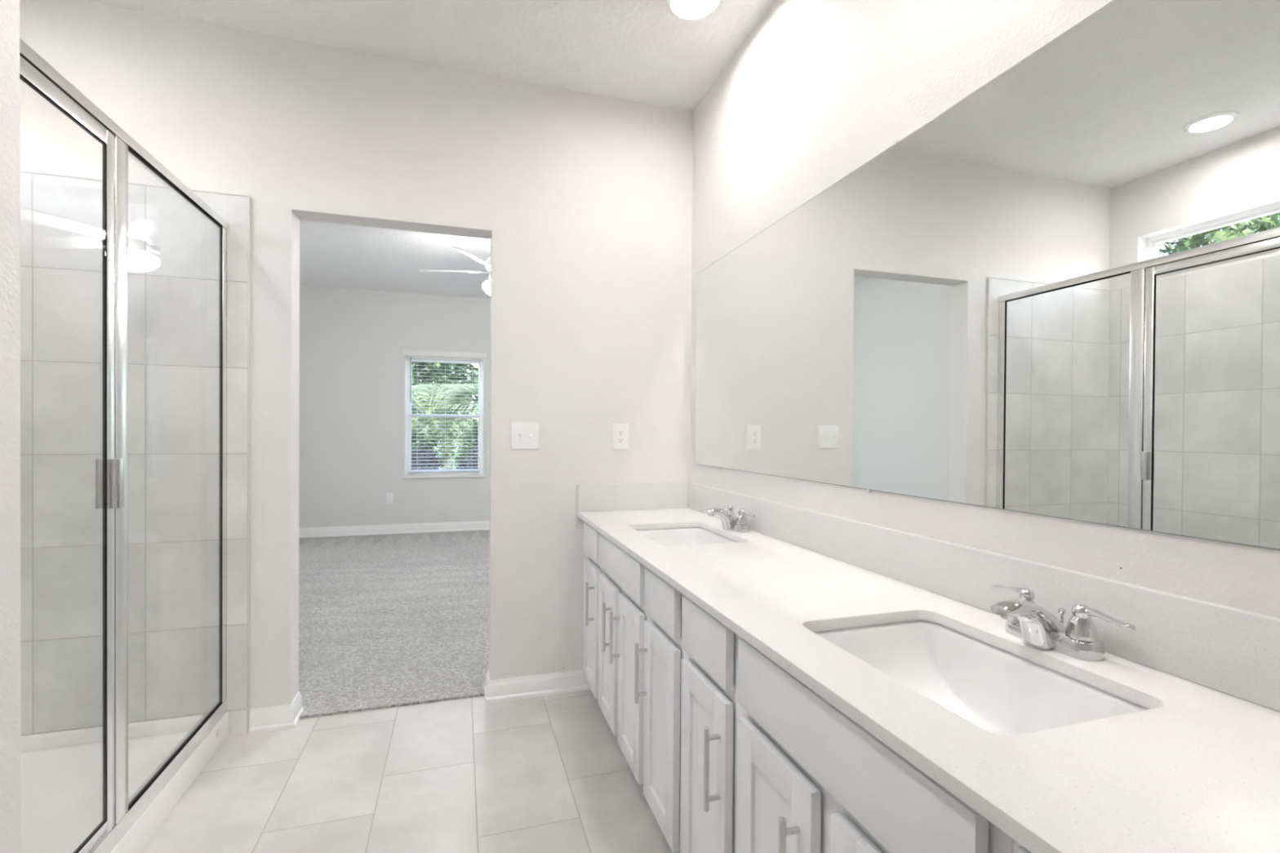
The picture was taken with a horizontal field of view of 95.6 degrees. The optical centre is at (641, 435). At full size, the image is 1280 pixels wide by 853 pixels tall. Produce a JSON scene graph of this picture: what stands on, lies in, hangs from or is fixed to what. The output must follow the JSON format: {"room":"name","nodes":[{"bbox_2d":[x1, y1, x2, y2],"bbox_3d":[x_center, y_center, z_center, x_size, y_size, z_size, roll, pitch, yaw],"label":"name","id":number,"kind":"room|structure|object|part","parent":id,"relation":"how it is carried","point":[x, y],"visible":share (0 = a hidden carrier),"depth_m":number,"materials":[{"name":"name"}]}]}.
{"room":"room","nodes":[
{"label":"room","id":0,"kind":"room"},
{"bbox_2d":[0,0,21,852],"bbox_3d":[-1.463,-0.192,0.644,1.148,2.743,0.120,0,0,-17],"label":"wall","id":1,"kind":"structure","parent":0,"point":[10,211],"depth_m":0.85,"materials":[{"name":"white paint"}]},
{"bbox_2d":[19,0,693,709],"bbox_3d":[-0.409,-0.251,2.690,4.620,2.843,0.120,0,0,-17],"label":"wall","id":2,"kind":"structure","parent":0,"point":[583,201],"depth_m":2.52,"materials":[{"name":"white paint"}]},
{"bbox_2d":[19,172,247,735],"bbox_3d":[-2.007,0.117,2.127,0.976,2.095,0.010,0,0,-17],"label":"tiled wall","id":3,"kind":"structure","parent":2,"relation":"attached to","point":[174,251],"depth_m":2.16,"materials":[{"name":"white tile"}]},
{"bbox_2d":[246,195,250,733],"bbox_3d":[-1.537,0.117,2.273,0.008,2.099,0.012,0,0,-17],"label":"trim","id":4,"kind":"structure","parent":3,"relation":"attached to","point":[248,197],"depth_m":2.27,"materials":[{"name":"tile"}]},
{"bbox_2d":[19,170,247,196],"bbox_3d":[-2.005,-0.933,2.117,0.986,0.004,0.011,0,0,-17],"label":"trim","id":5,"kind":"structure","parent":2,"relation":"attached to","point":[20,171],"depth_m":2.15,"materials":[{"name":"tile"}]},
{"bbox_2d":[248,691,303,733],"bbox_3d":[-1.479,1.122,2.359,0.160,0.088,0.140,0,0,-17],"label":"baseboard","id":6,"kind":"structure","parent":2,"relation":"attached to","point":[286,716],"depth_m":2.30,"materials":[{"name":"white paint"}]},
{"bbox_2d":[511,422,539,449],"bbox_3d":[-0.516,0.003,2.586,0.123,0.121,0.018,0,0,-17],"label":"light switch","id":7,"kind":"object","parent":2,"relation":"attached to","point":[524,435],"visible":1,"depth_m":2.59,"materials":[{"name":"white plastic"}]},
{"bbox_2d":[484,669,591,702],"bbox_3d":[-0.468,1.126,2.675,0.491,0.088,0.140,0,0,-17],"label":"baseboard","id":8,"kind":"structure","parent":2,"relation":"attached to","point":[507,689],"depth_m":2.61,"materials":[{"name":"white paint"}]},
{"bbox_2d":[612,423,628,449],"bbox_3d":[-0.098,0.006,2.722,0.077,0.121,0.009,0,0,-17],"label":"outlet","id":9,"kind":"object","parent":2,"relation":"attached to","point":[620,431],"visible":1,"depth_m":2.72,"materials":[{"name":"white plastic"}]},
{"bbox_2d":[617,429,623,436],"bbox_3d":[-0.097,-0.011,2.720,0.033,0.033,0.002,0,0,-17],"label":"receptacle","id":10,"kind":"object","parent":9,"relation":"attached to","point":[620,432],"depth_m":2.72,"materials":[{"name":"white plastic"}]},
{"bbox_2d":[617,436,623,444],"bbox_3d":[-0.098,0.024,2.720,0.033,0.033,0.002,0,0,-17],"label":"receptacle","id":11,"kind":"object","parent":9,"relation":"attached to","point":[620,439],"depth_m":2.72,"materials":[{"name":"white plastic"}]},
{"bbox_2d":[298,284,490,528],"bbox_3d":[-1.745,-0.293,6.974,4.380,2.843,0.160,0,0,-17],"label":"wall","id":12,"kind":"structure","parent":0,"point":[353,341],"depth_m":6.49,"materials":[{"name":"white paint"}]},
{"bbox_2d":[386,493,393,503],"bbox_3d":[-2.841,0.710,6.553,0.077,0.121,0.008,0,0,-17],"label":"outlet","id":13,"kind":"object","parent":12,"relation":"attached to","point":[389,496],"visible":1,"depth_m":6.55,"materials":[{"name":"white plastic"}]},
{"bbox_2d":[298,520,488,537],"bbox_3d":[-1.725,1.066,6.899,4.376,0.107,0.020,0,0,-17],"label":"baseboard","id":14,"kind":"structure","parent":12,"relation":"attached to","point":[326,531],"depth_m":6.56,"materials":[{"name":"white paint"}]},
{"bbox_2d":[403,355,484,478],"bbox_3d":[-2.290,-0.214,6.775,0.889,1.409,0.147,0,0,-17],"label":"window","id":15,"kind":"structure","parent":12,"relation":"in","point":[408,414],"depth_m":6.76,"materials":[{"name":"white plastic"}]},
{"bbox_3d":[-2.288,0.478,6.759,0.889,0.025,0.102,0,0,-17],"label":"sill","id":16,"kind":"part","parent":15,"relation":"part of","materials":[{"name":"white paint"}]},
{"bbox_2d":[402,349,486,475],"bbox_3d":[-2.281,-0.254,6.746,0.921,1.434,0.079,0,0,-17],"label":"window blind","id":17,"kind":"object","parent":15,"relation":"attached to","point":[412,354],"visible":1,"depth_m":6.73,"materials":[{"name":"plastic"}]},
{"bbox_3d":[-2.289,0.453,6.764,0.777,0.020,0.048,0,0,-17],"label":"rail","id":18,"kind":"part","parent":17,"relation":"part of","materials":[{"name":"plastic"}]},
{"bbox_3d":[-2.285,-0.221,6.758,0.607,1.355,0.054,0,0,-17],"label":"ladder cord","id":19,"kind":"part","parent":17,"relation":"part of","materials":[{"name":"plastic"}]},
{"bbox_3d":[-2.305,-0.549,6.826,0.805,0.680,0.029,0,0,-17],"label":"sash","id":20,"kind":"part","parent":15,"relation":"part of","materials":[{"name":"white plastic"}]},
{"bbox_3d":[-2.302,0.095,6.808,0.805,0.682,0.029,0,0,-17],"label":"sash","id":21,"kind":"part","parent":15,"relation":"part of","materials":[{"name":"white plastic"}]},
{"bbox_2d":[299,219,490,298],"bbox_3d":[-1.089,-1.644,4.888,4.620,0.100,4.508,0,0,-17],"label":"ceiling","id":22,"kind":"structure","parent":0,"point":[338,255],"depth_m":5.30,"materials":[{"name":"white paint"}]},
{"bbox_2d":[418,246,490,306],"bbox_3d":[-1.095,-1.268,4.458,1.159,0.645,1.134,0,0,-17],"label":"ceiling fan","id":23,"kind":"object","parent":22,"relation":"hanging from","point":[486,285],"visible":0.21,"depth_m":4.33,"materials":[{"name":"white metal"}]},
{"bbox_3d":[-1.452,-1.244,4.401,0.440,0.042,0.110,0,0,-4],"label":"blade","id":24,"kind":"part","parent":23,"relation":"part of","materials":[{"name":"white"}]},
{"bbox_3d":[-1.163,-1.240,4.061,0.110,0.042,0.440,0,0,14],"label":"blade","id":25,"kind":"part","parent":23,"relation":"part of","materials":[{"name":"white"}]},
{"bbox_3d":[-1.074,-1.110,4.431,0.272,0.118,0.272,0,0,-17],"label":"globe","id":26,"kind":"part","parent":23,"relation":"part of","materials":[{"name":"white glass"}]},
{"bbox_2d":[139,529,679,852],"bbox_3d":[-0.426,1.195,2.728,4.620,0.071,9.080,0,0,-17],"label":"floor","id":27,"kind":"structure","parent":0,"point":[549,773],"depth_m":2.16,"materials":[{"name":"tile"}]},
{"bbox_2d":[21,711,228,852],"bbox_3d":[-1.815,1.123,1.406,0.918,0.096,1.498,0,0,-17],"label":"shower pan","id":28,"kind":"object","parent":27,"relation":"on","point":[62,771],"visible":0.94,"depth_m":1.91,"materials":[{"name":"plastic"}]},
{"bbox_2d":[19,38,228,852],"bbox_3d":[-1.387,0.128,1.530,0.051,1.898,1.498,0,0,-17],"label":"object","id":29,"kind":"object","parent":28,"relation":"on","point":[120,813],"visible":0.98,"depth_m":1.53,"materials":[{"name":"metal"}]},
{"bbox_3d":[-1.276,0.125,1.182,0.008,1.805,0.706,0,0,-17],"label":"shower door","id":30,"kind":"part","parent":29,"relation":"part of","materials":[{"name":"glass"}]},
{"bbox_3d":[-1.376,0.124,1.503,0.048,0.128,0.026,0,0,-17],"label":"handle","id":31,"kind":"part","parent":29,"relation":"part of","materials":[{"name":"silver metal"}]},
{"bbox_3d":[-1.392,0.122,1.550,0.012,1.810,0.057,0,0,-17],"label":"post","id":32,"kind":"part","parent":29,"relation":"part of","materials":[{"name":"metal"}]},
{"bbox_2d":[582,521,603,698],"bbox_3d":[0.012,0.774,2.571,0.582,0.800,0.372,0,0,-17],"label":"base cabinet","id":33,"kind":"object","parent":27,"relation":"on","point":[592,569],"visible":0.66,"depth_m":2.43,"materials":[{"name":"paint"}]},
{"bbox_3d":[-0.211,0.688,2.369,0.036,0.177,0.012,0,0,-17],"label":"handle","id":34,"kind":"part","parent":33,"relation":"part of","materials":[{"name":"silver metal"}]},
{"bbox_3d":[-0.210,0.451,2.461,0.019,0.129,0.252,0,0,-17],"label":"drawer","id":35,"kind":"part","parent":33,"relation":"part of","materials":[{"name":"paint"}]},
{"bbox_3d":[-0.200,0.723,2.505,0.018,0.700,0.372,0,0,-17],"label":"frame","id":36,"kind":"part","parent":33,"relation":"part of","materials":[{"name":"paint"}]},
{"bbox_2d":[598,533,648,784],"bbox_3d":[0.155,0.779,2.111,0.582,0.800,0.590,0,0,-17],"label":"base cabinet","id":37,"kind":"object","parent":27,"relation":"on","point":[622,615],"visible":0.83,"depth_m":1.97,"materials":[{"name":"paint"}]},
{"bbox_3d":[-0.124,0.691,2.091,0.036,0.177,0.012,0,0,-17],"label":"handle","id":38,"kind":"part","parent":37,"relation":"part of","materials":[{"name":"silver metal"}]},
{"bbox_3d":[-0.124,0.806,2.183,0.019,0.520,0.250,0,0,-17],"label":"door","id":39,"kind":"part","parent":37,"relation":"part of","materials":[{"name":"paint"}]},
{"bbox_3d":[-0.091,0.692,1.987,0.036,0.177,0.012,0,0,-17],"label":"handle","id":40,"kind":"part","parent":37,"relation":"part of","materials":[{"name":"silver metal"}]},
{"bbox_3d":[-0.078,0.455,2.038,0.019,0.129,0.548,0,0,-17],"label":"drawer","id":41,"kind":"part","parent":37,"relation":"part of","materials":[{"name":"paint"}]},
{"bbox_3d":[-0.057,0.728,2.045,0.018,0.700,0.590,0,0,-17],"label":"frame","id":42,"kind":"part","parent":37,"relation":"part of","materials":[{"name":"paint"}]},
{"bbox_3d":[-0.036,0.809,1.898,0.019,0.520,0.250,0,0,-17],"label":"door","id":43,"kind":"part","parent":37,"relation":"part of","materials":[{"name":"paint"}]},
{"bbox_2d":[577,482,1279,852],"bbox_3d":[0.342,0.312,1.561,0.559,0.143,2.491,0,0,-17],"label":"countertop","id":44,"kind":"structure","parent":37,"relation":"on","point":[1197,771],"depth_m":0.87,"materials":[{"name":"stone"}]},
{"bbox_2d":[634,526,737,546],"bbox_3d":[0.157,0.454,2.138,0.370,0.150,0.500,0,0,-17],"label":"sink","id":45,"kind":"object","parent":44,"relation":"in","point":[688,535],"visible":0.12,"depth_m":2.35,"materials":[{"name":"ceramic"}]},
{"bbox_2d":[704,505,755,533],"bbox_3d":[0.317,0.316,2.199,0.155,0.084,0.254,0,0,-17],"label":"faucet","id":46,"kind":"object","parent":44,"relation":"on","point":[730,521],"visible":1,"depth_m":2.17,"materials":[{"name":"silver metal"}]},
{"bbox_3d":[0.317,0.315,2.199,0.155,0.084,0.049,0,0,-17],"label":"spout","id":47,"kind":"part","parent":46,"relation":"part of","materials":[{"name":"silver metal"}]},
{"bbox_3d":[0.345,0.301,2.261,0.045,0.056,0.045,0,0,-17],"label":"handle","id":48,"kind":"part","parent":46,"relation":"part of","materials":[{"name":"silver metal"}]},
{"bbox_3d":[0.360,0.343,2.213,0.060,0.029,0.161,0,0,-17],"label":"plate","id":49,"kind":"part","parent":46,"relation":"part of","materials":[{"name":"silver metal"}]},
{"bbox_3d":[0.375,0.302,2.164,0.045,0.056,0.045,0,0,-17],"label":"handle","id":50,"kind":"part","parent":46,"relation":"part of","materials":[{"name":"silver metal"}]},
{"bbox_3d":[0.391,0.286,2.128,0.019,0.020,0.074,0,0,-23],"label":"lever","id":51,"kind":"part","parent":46,"relation":"part of","materials":[{"name":"silver metal"}]},
{"bbox_2d":[812,618,1151,735],"bbox_3d":[0.520,0.465,0.971,0.370,0.150,0.500,0,0,-17],"label":"sink","id":52,"kind":"object","parent":44,"relation":"in","point":[997,690],"visible":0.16,"depth_m":1.09,"materials":[{"name":"ceramic"}]},
{"bbox_2d":[991,584,1136,661],"bbox_3d":[0.686,0.327,1.016,0.155,0.084,0.254,0,0,-17],"label":"faucet","id":53,"kind":"object","parent":44,"relation":"on","point":[1037,627],"visible":1,"depth_m":0.99,"materials":[{"name":"silver metal"}]},
{"bbox_3d":[0.706,0.296,1.117,0.019,0.020,0.074,0,0,-12],"label":"lever","id":54,"kind":"part","parent":53,"relation":"part of","materials":[{"name":"silver metal"}]},
{"bbox_3d":[0.714,0.313,1.078,0.045,0.056,0.045,0,0,-17],"label":"handle","id":55,"kind":"part","parent":53,"relation":"part of","materials":[{"name":"silver metal"}]},
{"bbox_3d":[0.686,0.327,1.016,0.155,0.084,0.049,0,0,-17],"label":"spout","id":56,"kind":"part","parent":53,"relation":"part of","materials":[{"name":"silver metal"}]},
{"bbox_3d":[0.729,0.355,1.030,0.060,0.029,0.161,0,0,-17],"label":"plate","id":57,"kind":"part","parent":53,"relation":"part of","materials":[{"name":"silver metal"}]},
{"bbox_3d":[0.751,0.331,1.037,0.012,0.042,0.012,0,0,-17],"label":"lift rod","id":58,"kind":"part","parent":53,"relation":"part of","materials":[{"name":"silver metal"}]},
{"bbox_3d":[0.744,0.314,0.981,0.045,0.056,0.045,0,0,-17],"label":"handle","id":59,"kind":"part","parent":53,"relation":"part of","materials":[{"name":"silver metal"}]},
{"bbox_3d":[0.760,0.298,0.945,0.019,0.020,0.074,0,0,-23],"label":"lever","id":60,"kind":"part","parent":53,"relation":"part of","materials":[{"name":"silver metal"}]},
{"bbox_2d":[634,567,686,852],"bbox_3d":[0.288,0.783,1.685,0.582,0.800,0.301,0,0,-17],"label":"base cabinet","id":61,"kind":"object","parent":27,"relation":"on","point":[664,652],"visible":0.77,"depth_m":1.58,"materials":[{"name":"paint"}]},
{"bbox_3d":[-0.002,0.694,1.700,0.036,0.177,0.012,0,0,-17],"label":"handle","id":62,"kind":"part","parent":61,"relation":"part of","materials":[{"name":"silver metal"}]},
{"bbox_3d":[0.053,0.812,1.614,0.019,0.520,0.252,0,0,-17],"label":"door","id":63,"kind":"part","parent":61,"relation":"part of","materials":[{"name":"paint"}]},
{"bbox_3d":[0.055,0.460,1.611,0.019,0.129,0.252,0,0,-17],"label":"drawer","id":64,"kind":"part","parent":61,"relation":"part of","materials":[{"name":"paint"}]},
{"bbox_3d":[0.076,0.732,1.618,0.018,0.700,0.301,0,0,-17],"label":"frame","id":65,"kind":"part","parent":61,"relation":"part of","materials":[{"name":"paint"}]},
{"bbox_2d":[680,595,742,852],"bbox_3d":[0.378,0.785,1.396,0.582,0.800,0.303,0,0,-17],"label":"base cabinet","id":66,"kind":"object","parent":27,"relation":"on","point":[710,708],"visible":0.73,"depth_m":1.28,"materials":[{"name":"paint"}]},
{"bbox_3d":[0.143,0.815,1.324,0.019,0.520,0.251,0,0,-17],"label":"door","id":67,"kind":"part","parent":66,"relation":"part of","materials":[{"name":"paint"}]},
{"bbox_3d":[0.146,0.462,1.321,0.019,0.129,0.251,0,0,-17],"label":"drawer","id":68,"kind":"part","parent":66,"relation":"part of","materials":[{"name":"paint"}]},
{"bbox_3d":[0.148,0.699,1.220,0.036,0.177,0.012,0,0,-17],"label":"handle","id":69,"kind":"part","parent":66,"relation":"part of","materials":[{"name":"silver metal"}]},
{"bbox_2d":[737,637,1013,852],"bbox_3d":[0.514,0.790,0.962,0.582,0.800,0.604,0,0,-17],"label":"base cabinet","id":70,"kind":"object","parent":27,"relation":"on","point":[811,779],"visible":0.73,"depth_m":0.89,"materials":[{"name":"paint"}]},
{"bbox_3d":[0.235,0.818,1.031,0.019,0.520,0.251,0,0,-17],"label":"door","id":71,"kind":"part","parent":70,"relation":"part of","materials":[{"name":"paint"}]},
{"bbox_3d":[0.237,0.702,0.934,0.036,0.177,0.012,0,0,-17],"label":"handle","id":72,"kind":"part","parent":70,"relation":"part of","materials":[{"name":"silver metal"}]},
{"bbox_3d":[0.325,0.821,0.744,0.019,0.520,0.251,0,0,-17],"label":"door","id":73,"kind":"part","parent":70,"relation":"part of","materials":[{"name":"paint"}]},
{"bbox_3d":[0.301,0.739,0.896,0.018,0.700,0.604,0,0,-17],"label":"frame","id":74,"kind":"part","parent":70,"relation":"part of","materials":[{"name":"paint"}]},
{"bbox_2d":[1013,839,1031,852],"bbox_3d":[0.648,0.794,0.530,0.582,0.800,0.300,0,0,-17],"label":"drawer front","id":75,"kind":"object","parent":27,"relation":"on","point":[1017,847],"visible":0.1,"depth_m":0.57,"materials":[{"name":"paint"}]},
{"bbox_3d":[0.436,0.743,0.463,0.018,0.700,0.300,0,0,-17],"label":"frame","id":76,"kind":"part","parent":75,"relation":"part of","materials":[{"name":"paint"}]},
{"bbox_3d":[0.416,0.471,0.455,0.019,0.129,0.252,0,0,-17],"label":"drawer","id":77,"kind":"part","parent":75,"relation":"part of","materials":[{"name":"paint"}]},
{"bbox_2d":[80,0,775,111],"bbox_3d":[-0.448,-1.604,0.270,3.093,0.100,4.452,0,0,-17],"label":"ceiling","id":78,"kind":"structure","parent":0,"point":[636,51],"depth_m":2.27,"materials":[{"name":"white paint"}]},
{"bbox_2d":[665,0,719,20],"bbox_3d":[0.184,-1.557,2.085,0.196,0.014,0.196,0,0,-17],"label":"recessed light","id":79,"kind":"object","parent":78,"relation":"in","point":[686,10],"visible":1,"depth_m":2.12,"materials":[{"name":"white plastic"}]},
{"bbox_2d":[690,0,1279,617],"bbox_3d":[0.962,-0.227,0.723,0.120,2.843,4.452,0,0,-17],"label":"wall","id":80,"kind":"structure","parent":0,"point":[818,90],"depth_m":1.59,"materials":[{"name":"white paint"}]},
{"bbox_2d":[688,482,1279,711],"bbox_3d":[0.603,0.303,1.632,0.019,0.123,2.472,0,0,-17],"label":"backsplash","id":81,"kind":"structure","parent":80,"relation":"attached to","point":[1234,651],"depth_m":1.05,"materials":[{"name":"stone"}]},
{"bbox_2d":[694,0,1279,551],"bbox_3d":[0.612,-0.302,1.629,0.008,0.919,2.371,0,0,-17],"label":"mirror","id":82,"kind":"object","parent":80,"relation":"attached to","point":[1057,294],"visible":1,"depth_m":1.09,"materials":[{"name":"silver mirror"}]},
{"label":"outside","id":83,"kind":"structure","parent":0,"visible":0},
{"bbox_3d":[-7.045,1.194,22.568,60.000,0.200,32.740,0,0,-17],"label":"ground","id":84,"kind":"structure","parent":83,"visible":0},
{"bbox_2d":[411,445,441,469],"bbox_3d":[-2.911,0.679,7.703,0.741,1.117,0.785,1,0,27],"label":"shrub","id":85,"kind":"object","parent":84,"relation":"on","point":[428,460],"visible":0.14,"depth_m":7.72,"materials":[{"name":"green plant"}]},
{"bbox_2d":[411,417,450,469],"bbox_3d":[-3.584,0.389,8.973,1.018,1.668,1.005,1,0,26],"label":"shrub","id":86,"kind":"object","parent":84,"relation":"on","point":[416,435],"visible":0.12,"depth_m":8.94,"materials":[{"name":"green plant"}]},
{"bbox_2d":[411,383,478,469],"bbox_3d":[-4.318,0.042,11.934,4.026,2.347,4.124,0,0,-17],"label":"palm","id":87,"kind":"object","parent":84,"relation":"on","point":[458,389],"visible":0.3,"depth_m":11.97,"materials":[{"name":"green plant"}]},
{"bbox_2d":[411,361,478,469],"bbox_3d":[-5.443,-2.338,17.257,8.491,7.412,6.123,1,1,45],"label":"tree","id":88,"kind":"object","parent":84,"relation":"on","point":[458,375],"visible":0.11,"depth_m":16.25,"materials":[{"name":"green plant"}]},
{"bbox_3d":[-5.925,-1.545,17.510,2.894,5.374,3.751,0,1,-34],"label":"stem","id":89,"kind":"part","parent":88,"relation":"part of","materials":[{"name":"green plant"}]},
{"bbox_2d":[444,404,478,469],"bbox_3d":[-2.531,0.306,9.357,1.227,1.840,1.113,0,0,-17],"label":"shrub","id":90,"kind":"object","parent":84,"relation":"on","point":[466,447],"visible":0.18,"depth_m":8.98,"materials":[{"name":"green plant"}]},
{"bbox_2d":[455,446,477,469],"bbox_3d":[-2.181,0.631,8.007,0.728,1.217,0.839,0,0,1],"label":"shrub","id":91,"kind":"object","parent":84,"relation":"on","point":[473,450],"visible":0.06,"depth_m":7.90,"materials":[{"name":"green plant"}]}
]}

